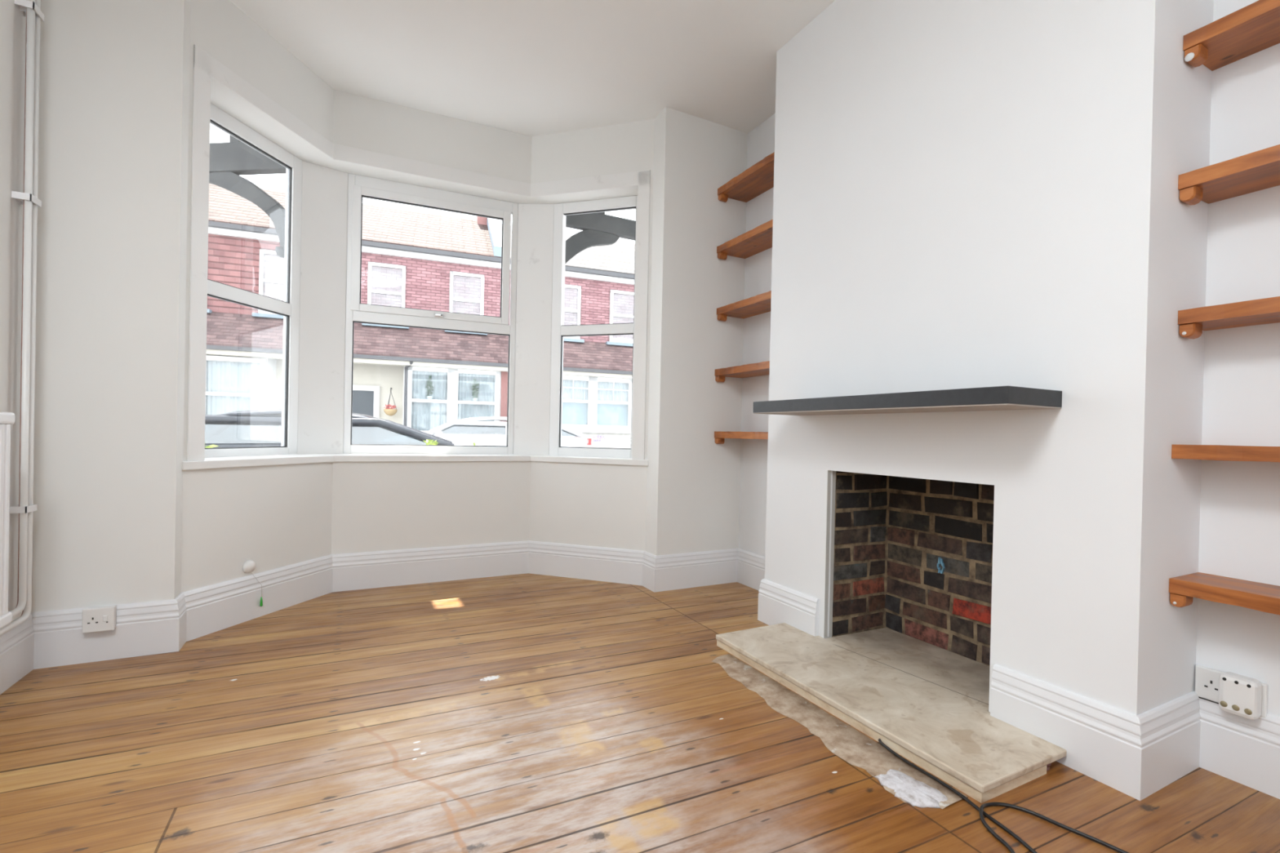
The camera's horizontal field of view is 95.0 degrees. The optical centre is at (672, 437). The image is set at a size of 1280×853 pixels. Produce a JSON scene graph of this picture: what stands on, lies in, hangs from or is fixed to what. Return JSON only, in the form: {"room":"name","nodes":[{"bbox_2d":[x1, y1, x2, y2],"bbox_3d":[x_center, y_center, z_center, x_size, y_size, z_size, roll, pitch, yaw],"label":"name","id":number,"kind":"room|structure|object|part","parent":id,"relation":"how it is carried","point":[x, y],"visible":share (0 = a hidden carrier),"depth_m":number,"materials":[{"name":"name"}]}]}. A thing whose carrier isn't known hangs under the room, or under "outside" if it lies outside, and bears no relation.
{"room":"living room","nodes":[
{"label":"living room","id":0,"kind":"room"},
{"bbox_2d":[0,0,26,622],"bbox_3d":[-1.200,-0.500,-0.090,0.200,2.850,5.520,1,0,-29],"label":"wall","id":1,"kind":"structure","parent":0,"point":[12,20],"depth_m":1.96,"materials":[{"name":"white paint"}]},
{"bbox_2d":[0,412,14,628],"bbox_3d":[-1.771,0.252,1.249,0.112,0.642,1.233,1,0,-29],"label":"radiator","id":2,"kind":"object","parent":1,"relation":"attached to","point":[6,419],"visible":1,"depth_m":1.74,"materials":[{"name":"white metal"}]},
{"bbox_3d":[-1.735,0.251,1.246,0.048,0.566,1.193,1,0,-29],"label":"panel","id":3,"kind":"part","parent":2,"relation":"part of","materials":[{"name":"white metal"}]},
{"bbox_2d":[0,613,34,694],"bbox_3d":[-1.102,0.767,-0.082,0.021,0.201,5.000,1,0,-29],"label":"baseboard","id":4,"kind":"structure","parent":1,"relation":"attached to","point":[16,645],"depth_m":1.99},
{"bbox_2d":[0,0,44,635],"bbox_3d":[-1.974,-0.634,1.627,0.090,2.536,0.932,1,0,-29],"label":"pipe","id":5,"kind":"object","parent":1,"relation":"attached to","point":[29,200],"visible":0.94,"depth_m":1.98,"materials":[{"name":"white paint"}]},
{"bbox_2d":[31,0,747,612],"bbox_3d":[-1.138,-0.519,3.332,3.601,2.850,1.061,1,0,-29],"label":"wall","id":6,"kind":"structure","parent":0,"point":[117,519],"depth_m":2.63,"materials":[{"name":"white paint"}]},
{"bbox_2d":[81,605,116,633],"bbox_3d":[-2.117,0.669,2.166,0.088,0.087,0.038,1,0,-29],"label":"wall socket","id":7,"kind":"object","parent":6,"relation":"attached to","point":[100,619],"visible":1,"depth_m":2.15,"materials":[{"name":"white plastic"}]},
{"bbox_2d":[102,615,107,622],"bbox_3d":[-2.091,0.668,2.161,0.014,0.028,0.005,1,0,-29],"label":"rocker switch","id":8,"kind":"object","parent":7,"relation":"attached to","point":[104,617],"depth_m":2.16,"materials":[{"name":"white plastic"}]},
{"bbox_2d":[186,45,211,461],"bbox_3d":[-2.105,-0.743,2.451,0.286,1.730,0.075,1,0,7],"label":"trim","id":9,"kind":"structure","parent":6,"relation":"attached to","point":[202,79],"depth_m":2.43,"materials":[{"name":"white paint"}]},
{"bbox_2d":[208,134,285,257],"bbox_3d":[-2.753,-1.498,3.454,1.140,0.885,0.072,1,0,7],"label":"bracket","id":10,"kind":"object","parent":6,"relation":"attached to","point":[228,161],"visible":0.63,"depth_m":3.39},
{"bbox_2d":[242,560,262,606],"bbox_3d":[-1.932,0.671,2.694,0.032,0.222,0.084,1,0,24],"label":"outlet","id":11,"kind":"object","parent":6,"relation":"attached to","point":[249,566],"visible":1,"depth_m":2.68,"materials":[{"name":"white plastic"}]},
{"bbox_2d":[204,102,302,457],"bbox_3d":[-2.123,-0.719,2.869,0.046,1.624,0.749,1,0,7],"label":"window","id":12,"kind":"structure","parent":6,"relation":"in","point":[289,308],"depth_m":3.17,"materials":[{"name":"white plastic"}]},
{"bbox_2d":[280,160,348,453],"bbox_3d":[-2.038,-0.707,3.356,0.309,1.650,0.185,1,0,-29],"label":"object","id":13,"kind":"structure","parent":6,"relation":"attached to","point":[324,200],"depth_m":3.31,"materials":[{"name":"white paint"}]},
{"bbox_2d":[31,540,737,669],"bbox_3d":[-1.121,0.747,3.156,3.101,0.201,0.740,1,0,-29],"label":"baseboard","id":14,"kind":"structure","parent":6,"relation":"attached to","point":[157,627],"depth_m":3.17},
{"bbox_2d":[182,453,648,470],"bbox_3d":[-1.278,0.123,3.286,2.576,0.036,0.923,1,0,-29],"label":"windowsill","id":15,"kind":"structure","parent":6,"relation":"attached to","point":[290,459],"depth_m":3.29,"materials":[{"name":"white paint"}]},
{"bbox_2d":[193,44,650,197],"bbox_3d":[-1.192,-1.555,3.193,2.106,0.084,0.674,1,0,-29],"label":"trim","id":16,"kind":"structure","parent":6,"relation":"attached to","point":[217,70],"depth_m":3.34,"materials":[{"name":"white paint"}]},
{"bbox_2d":[343,173,518,454],"bbox_3d":[-1.451,-0.709,3.587,0.961,1.624,0.082,1,0,-24],"label":"window","id":17,"kind":"structure","parent":6,"relation":"in","point":[359,187],"depth_m":3.55,"materials":[{"name":"white plastic"}]},
{"bbox_3d":[-1.456,-1.095,3.590,0.893,0.722,0.050,1,0,-24],"label":"opening sash","id":18,"kind":"part","parent":17,"relation":"part of","materials":[{"name":"white plastic"}]},
{"bbox_3d":[-1.423,-0.748,3.569,0.052,0.022,0.024,1,0,-24],"label":"handle","id":19,"kind":"part","parent":17,"relation":"part of","materials":[{"name":"silver metal"}]},
{"bbox_2d":[513,203,554,455],"bbox_3d":[-0.900,-0.685,3.860,0.299,1.650,0.165,1,0,0],"label":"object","id":20,"kind":"structure","parent":6,"relation":"attached to","point":[535,255],"depth_m":3.78,"materials":[{"name":"white paint"}]},
{"bbox_2d":[549,195,637,457],"bbox_3d":[-0.474,-0.688,3.708,0.623,1.624,0.046,1,0,17],"label":"window","id":21,"kind":"structure","parent":6,"relation":"in","point":[559,331],"depth_m":3.76,"materials":[{"name":"white plastic"}]},
{"bbox_2d":[564,212,635,264],"bbox_3d":[-0.271,-1.424,4.407,1.450,0.833,0.072,1,0,-29],"label":"bracket","id":22,"kind":"object","parent":6,"relation":"attached to","point":[599,228],"visible":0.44,"depth_m":4.22,"materials":[{"name":"grey metal"}]},
{"bbox_2d":[631,170,650,459],"bbox_3d":[-0.150,-0.707,3.567,0.076,1.730,0.236,1,0,17],"label":"trim","id":23,"kind":"structure","parent":6,"relation":"attached to","point":[643,190],"depth_m":3.45,"materials":[{"name":"white paint"}]},
{"bbox_2d":[229,0,835,136],"bbox_3d":[0.144,-1.933,1.043,3.601,0.160,6.260,1,0,-29],"label":"ceiling","id":24,"kind":"structure","parent":0,"point":[531,68],"depth_m":2.86,"materials":[{"name":"white paint"}]},
{"bbox_2d":[0,573,1279,852],"bbox_3d":[0.082,0.917,0.958,3.301,0.060,5.880,1,0,-29],"label":"floor","id":25,"kind":"structure","parent":0,"point":[527,713],"depth_m":1.59,"materials":[{"name":"brown wood"}]},
{"bbox_2d":[711,653,968,809],"bbox_3d":[0.416,0.886,1.882,0.161,0.005,1.050,1,0,-29],"label":"hearth mortar edge","id":26,"kind":"object","parent":25,"relation":"on","point":[848,744],"visible":0.93,"depth_m":1.78,"materials":[{"name":"beige concrete"}]},
{"bbox_2d":[875,768,947,808],"bbox_3d":[0.604,0.889,1.490,0.120,0.010,0.172,1,0,-29],"label":"plaster spill","id":27,"kind":"object","parent":26,"relation":"on","point":[914,793],"visible":1,"depth_m":1.48,"materials":[{"name":"white paint"}]},
{"bbox_2d":[715,622,1066,803],"bbox_3d":[0.800,0.872,2.140,0.751,0.046,1.200,1,0,-29],"label":"hearth","id":28,"kind":"object","parent":25,"relation":"on","point":[928,704],"visible":0.91,"depth_m":1.93,"materials":[{"name":"beige stone"}]},
{"bbox_2d":[878,738,1128,852],"bbox_3d":[0.737,0.889,1.366,0.403,0.017,0.733,1,0,-29],"label":"power cable","id":29,"kind":"object","parent":25,"relation":"on","point":[980,809],"visible":1,"depth_m":1.38,"materials":[{"name":"black rubber"}]},
{"bbox_2d":[764,0,1213,715],"bbox_3d":[1.117,-0.449,2.306,0.633,2.820,1.528,1,0,-29],"label":"wall","id":30,"kind":"structure","parent":0,"point":[968,193],"depth_m":1.77,"materials":[{"name":"white paint"}]},
{"bbox_2d":[737,548,819,636],"bbox_3d":[0.506,0.783,3.044,0.354,0.201,1.065,1,0,-29],"label":"baseboard","id":31,"kind":"structure","parent":30,"relation":"attached to","point":[777,603],"depth_m":2.73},
{"bbox_2d":[823,470,835,637],"bbox_3d":[0.668,0.490,2.484,0.045,0.708,0.002,1,0,-29],"label":"trim","id":32,"kind":"structure","parent":30,"relation":"attached to","point":[828,489],"depth_m":2.48,"materials":[{"name":"white metal"}]},
{"bbox_2d":[752,386,1062,415],"bbox_3d":[0.725,-0.119,2.085,0.255,0.050,1.112,1,0,-29],"label":"mantel shelf","id":33,"kind":"object","parent":30,"relation":"attached to","point":[997,397],"visible":1,"depth_m":1.79,"materials":[{"name":"grey laminate"}]},
{"bbox_3d":[0.725,-0.096,2.086,0.253,0.004,1.109,1,0,-29],"label":"underside panel","id":34,"kind":"part","parent":33,"relation":"part of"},
{"bbox_2d":[831,471,994,666],"bbox_3d":[1.063,0.460,2.283,0.454,0.820,0.774,1,0,-29],"label":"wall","id":35,"kind":"structure","parent":30,"relation":"in","point":[913,557],"depth_m":2.50,"materials":[{"name":"brick"}]},
{"bbox_2d":[738,0,1279,716],"bbox_3d":[1.737,-0.446,1.522,0.300,2.850,5.520,1,0,-29],"label":"wall","id":36,"kind":"structure","parent":0,"point":[1239,527],"depth_m":1.59,"materials":[{"name":"white paint"}]},
{"bbox_2d":[714,431,768,444],"bbox_3d":[0.500,0.005,3.242,0.198,0.076,0.688,1,0,-29],"label":"shelf","id":37,"kind":"object","parent":36,"relation":"attached to","point":[719,437],"visible":0.54,"depth_m":3.27,"materials":[{"name":"brown wood"}]},
{"bbox_2d":[714,360,769,382],"bbox_3d":[0.506,-0.364,3.238,0.203,0.076,0.688,1,0,-29],"label":"shelf","id":38,"kind":"object","parent":36,"relation":"attached to","point":[762,368],"visible":0.57,"depth_m":3.31,"materials":[{"name":"brown wood"}]},
{"bbox_2d":[716,290,771,321],"bbox_3d":[0.516,-0.728,3.237,0.200,0.076,0.688,1,0,-29],"label":"shelf","id":39,"kind":"object","parent":36,"relation":"attached to","point":[760,304],"visible":0.56,"depth_m":3.32,"materials":[{"name":"brown wood"}]},
{"bbox_2d":[716,219,773,259],"bbox_3d":[0.520,-1.094,3.232,0.208,0.076,0.688,1,0,-29],"label":"shelf","id":40,"kind":"object","parent":36,"relation":"attached to","point":[755,241],"visible":0.59,"depth_m":3.32,"materials":[{"name":"brown wood"}]},
{"bbox_2d":[717,151,774,202],"bbox_3d":[0.525,-1.438,3.229,0.212,0.076,0.688,1,0,-29],"label":"shelf","id":41,"kind":"object","parent":36,"relation":"attached to","point":[757,179],"visible":0.59,"depth_m":3.32,"materials":[{"name":"brown wood"}]},
{"bbox_2d":[990,663,1279,800],"bbox_3d":[1.896,0.828,0.510,0.354,0.201,3.154,1,0,-29],"label":"baseboard","id":42,"kind":"structure","parent":36,"relation":"attached to","point":[1139,756],"depth_m":1.56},
{"bbox_2d":[1168,572,1279,615],"bbox_3d":[1.674,0.422,1.110,0.178,0.074,1.132,1,0,-29],"label":"shelf","id":43,"kind":"object","parent":36,"relation":"attached to","point":[1264,597],"visible":1,"depth_m":1.49,"materials":[{"name":"brown wood"}]},
{"bbox_2d":[1171,444,1279,462],"bbox_3d":[1.679,0.046,1.106,0.184,0.039,1.132,1,0,-29],"label":"shelf","id":44,"kind":"object","parent":36,"relation":"attached to","point":[1209,452],"visible":1,"depth_m":1.46,"materials":[{"name":"brown wood"}]},
{"bbox_2d":[1177,144,1279,204],"bbox_3d":[1.694,-0.650,1.102,0.185,0.074,1.132,1,0,-29],"label":"shelf","id":45,"kind":"object","parent":36,"relation":"attached to","point":[1260,170],"visible":1,"depth_m":1.50,"materials":[{"name":"brown wood"}]},
{"bbox_2d":[1177,296,1279,338],"bbox_3d":[1.695,-0.294,1.109,0.166,0.074,1.132,1,0,-29],"label":"shelf","id":46,"kind":"object","parent":36,"relation":"attached to","point":[1192,322],"visible":1,"depth_m":1.50,"materials":[{"name":"brown wood"}]},
{"bbox_2d":[1182,0,1279,71],"bbox_3d":[1.705,-1.021,1.101,0.178,0.074,1.132,1,0,-29],"label":"shelf","id":47,"kind":"object","parent":36,"relation":"attached to","point":[1254,28],"visible":1,"depth_m":1.51,"materials":[{"name":"brown wood"}]},
{"bbox_2d":[1195,665,1268,717],"bbox_3d":[1.504,0.681,1.580,0.015,0.088,0.146,1,0,-29],"label":"double socket","id":48,"kind":"object","parent":36,"relation":"attached to","point":[1206,679],"visible":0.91,"depth_m":1.61,"materials":[{"name":"white plastic"}]},
{"bbox_2d":[1218,671,1262,719],"bbox_3d":[1.490,0.676,1.538,0.051,0.100,0.076,1,0,-29],"label":"adapter","id":49,"kind":"object","parent":48,"relation":"attached to","point":[1241,695],"visible":1,"depth_m":1.52,"materials":[{"name":"white plastic"}]},
{"bbox_3d":[-5.904,0.966,14.398,50.000,0.140,7.000,1,0,-29],"label":"pavement","id":50,"kind":"object","parent":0,"visible":0},
{"bbox_2d":[204,183,285,414],"bbox_3d":[-11.756,-2.950,13.394,5.950,7.570,4.100,1,0,-22],"label":"house","id":51,"kind":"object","parent":50,"relation":"on","point":[245,344],"visible":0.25,"depth_m":13.03,"materials":[{"name":"red brick"}]},
{"bbox_2d":[205,360,260,414],"bbox_3d":[-9.973,-1.010,12.379,2.320,1.420,0.024,1,0,-22],"label":"curtain","id":52,"kind":"object","parent":51,"relation":"hanging from","point":[224,378],"depth_m":12.57,"materials":[{"name":"white fabric"}]},
{"bbox_3d":[-9.056,-2.767,13.364,0.850,0.080,0.160,1,0,-22],"label":"window sill","id":53,"kind":"part","parent":51,"relation":"part of","materials":[{"name":"white stone"}]},
{"bbox_2d":[352,203,507,432],"bbox_3d":[-6.866,-3.088,15.502,4.690,8.030,4.400,1,0,-22],"label":"house","id":54,"kind":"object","parent":50,"relation":"on","point":[411,259],"visible":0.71,"depth_m":14.38,"materials":[{"name":"red brick"}]},
{"bbox_3d":[-7.683,-0.111,14.004,0.970,2.060,0.060,1,0,-22],"label":"door","id":55,"kind":"part","parent":54,"relation":"part of","materials":[{"name":"grey"}]},
{"bbox_3d":[-7.670,-0.170,13.976,1.210,2.180,0.120,1,0,-22],"label":"door frame","id":56,"kind":"part","parent":54,"relation":"part of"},
{"bbox_3d":[-6.943,-2.726,14.207,1.020,0.080,0.160,1,0,-22],"label":"window sill","id":57,"kind":"part","parent":54,"relation":"part of","materials":[{"name":"white stone"}]},
{"bbox_2d":[383,387,397,415],"bbox_3d":[-6.795,-0.873,14.123,0.299,0.681,0.433,1,0,-29],"label":"hanging basket","id":58,"kind":"object","parent":54,"relation":"hanging from","point":[388,411],"visible":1,"depth_m":14.00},
{"bbox_2d":[383,408,397,415],"bbox_3d":[-6.768,-0.611,14.071,0.292,0.160,0.300,1,0,-29],"label":"basket bowl","id":59,"kind":"object","parent":58,"relation":"on","point":[388,411],"depth_m":13.97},
{"bbox_3d":[-6.780,-0.952,14.156,0.219,0.523,0.388,1,0,-29],"label":"hanging chain","id":60,"kind":"part","parent":58,"relation":"part of","materials":[{"name":"grey metal"}]},
{"bbox_2d":[425,374,433,399],"bbox_3d":[-5.803,-1.220,14.020,0.197,0.599,0.204,1,0,5],"label":"potted plant","id":61,"kind":"object","parent":54,"relation":"in","point":[429,389],"visible":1,"depth_m":13.99,"materials":[{"name":"green plant"}]},
{"bbox_2d":[411,370,495,431],"bbox_3d":[-5.301,-0.906,14.242,2.020,1.490,0.024,1,0,-22],"label":"curtain","id":62,"kind":"object","parent":54,"relation":"hanging from","point":[451,400],"depth_m":14.12,"materials":[{"name":"white fabric"}]},
{"bbox_3d":[-5.234,-2.694,14.888,1.020,0.080,0.160,1,0,-22],"label":"window sill","id":63,"kind":"part","parent":54,"relation":"part of","materials":[{"name":"white stone"}]},
{"bbox_2d":[471,378,479,401],"bbox_3d":[-4.847,-1.171,14.405,0.193,0.562,0.212,1,0,25],"label":"potted plant","id":64,"kind":"object","parent":54,"relation":"in","point":[475,395],"visible":1,"depth_m":14.37,"materials":[{"name":"green plant"}]},
{"bbox_2d":[426,416,591,447],"bbox_3d":[-4.177,0.262,12.856,4.520,1.480,1.980,1,0,-22],"label":"car","id":65,"kind":"object","parent":50,"relation":"on","point":[464,432],"visible":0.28,"depth_m":12.17,"materials":[{"name":"silver metal"}]},
{"bbox_2d":[435,430,442,437],"bbox_3d":[-4.650,-0.081,11.672,0.133,0.140,0.139,1,0,-29],"label":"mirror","id":66,"kind":"object","parent":65,"relation":"attached to","point":[438,433],"depth_m":11.63,"materials":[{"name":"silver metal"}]},
{"bbox_3d":[-3.455,-0.167,12.427,3.170,0.215,0.177,1,0,-22],"label":"glass","id":67,"kind":"part","parent":65,"relation":"part of","materials":[{"name":"white"}]},
{"bbox_2d":[586,438,591,444],"bbox_3d":[-1.831,0.083,12.922,0.060,0.140,0.130,1,0,-22],"label":"tail light","id":68,"kind":"object","parent":65,"relation":"attached to","point":[588,440],"depth_m":12.87,"materials":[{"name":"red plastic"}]},
{"bbox_2d":[498,223,635,441],"bbox_3d":[-2.028,-2.764,17.274,6.100,7.570,4.100,1,0,-22],"label":"house","id":69,"kind":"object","parent":50,"relation":"on","point":[599,280],"visible":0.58,"depth_m":15.87,"materials":[{"name":"red brick"}]},
{"bbox_3d":[-2.903,-2.649,15.818,1.040,0.080,0.160,1,0,-22],"label":"window sill","id":70,"kind":"part","parent":69,"relation":"part of","materials":[{"name":"white stone"}]},
{"bbox_2d":[562,379,628,401],"bbox_3d":[-2.452,-1.296,15.350,2.880,0.640,0.024,1,0,-22],"label":"curtain","id":71,"kind":"object","parent":69,"relation":"hanging from","point":[573,390],"depth_m":15.40,"materials":[{"name":"white fabric"}]},
{"bbox_3d":[-1.334,-2.619,16.444,1.060,0.080,0.160,1,0,-22],"label":"window sill","id":72,"kind":"part","parent":69,"relation":"part of","materials":[{"name":"white stone"}]},
{"bbox_2d":[584,440,631,448],"bbox_3d":[-0.691,0.556,14.707,5.400,0.900,0.210,1,0,-22],"label":"wall","id":73,"kind":"structure","parent":50,"relation":"on","point":[593,444],"depth_m":14.29,"materials":[{"name":"white paint"}]},
{"bbox_2d":[591,435,604,441],"bbox_3d":[-1.796,0.016,14.282,0.367,0.217,0.236,1,0,-29],"label":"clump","id":74,"kind":"object","parent":73,"relation":"on","point":[593,437],"visible":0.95,"depth_m":14.27,"materials":[{"name":"white plant"}]},
{"bbox_3d":[-2.288,1.124,7.801,50.000,0.100,8.050,1,0,-29],"label":"floor","id":75,"kind":"structure","parent":0,"visible":0},
{"bbox_2d":[204,444,218,448],"bbox_3d":[-2.792,0.553,3.491,0.140,1.073,0.146,1,0,27],"label":"shoot","id":76,"kind":"object","parent":75,"relation":"on","point":[211,446],"visible":0.13,"depth_m":3.51,"materials":[{"name":"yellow plant"}]},
{"bbox_2d":[204,408,454,448],"bbox_3d":[-4.315,0.325,8.254,4.300,1.405,1.760,1,0,-22],"label":"car","id":77,"kind":"object","parent":75,"relation":"on","point":[260,428],"visible":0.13,"depth_m":7.28,"materials":[{"name":"black paint"}]},
{"bbox_3d":[-4.489,-0.052,7.468,3.181,0.300,0.156,1,0,-21],"label":"glass","id":78,"kind":"part","parent":77,"relation":"part of","materials":[{"name":"white"}]},
{"bbox_2d":[423,439,438,444],"bbox_3d":[-1.800,0.557,4.351,0.115,1.096,0.093,2,0,41],"label":"shoot","id":79,"kind":"object","parent":75,"relation":"on","point":[428,442],"visible":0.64,"depth_m":4.33,"materials":[{"name":"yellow plant"}]}
]}

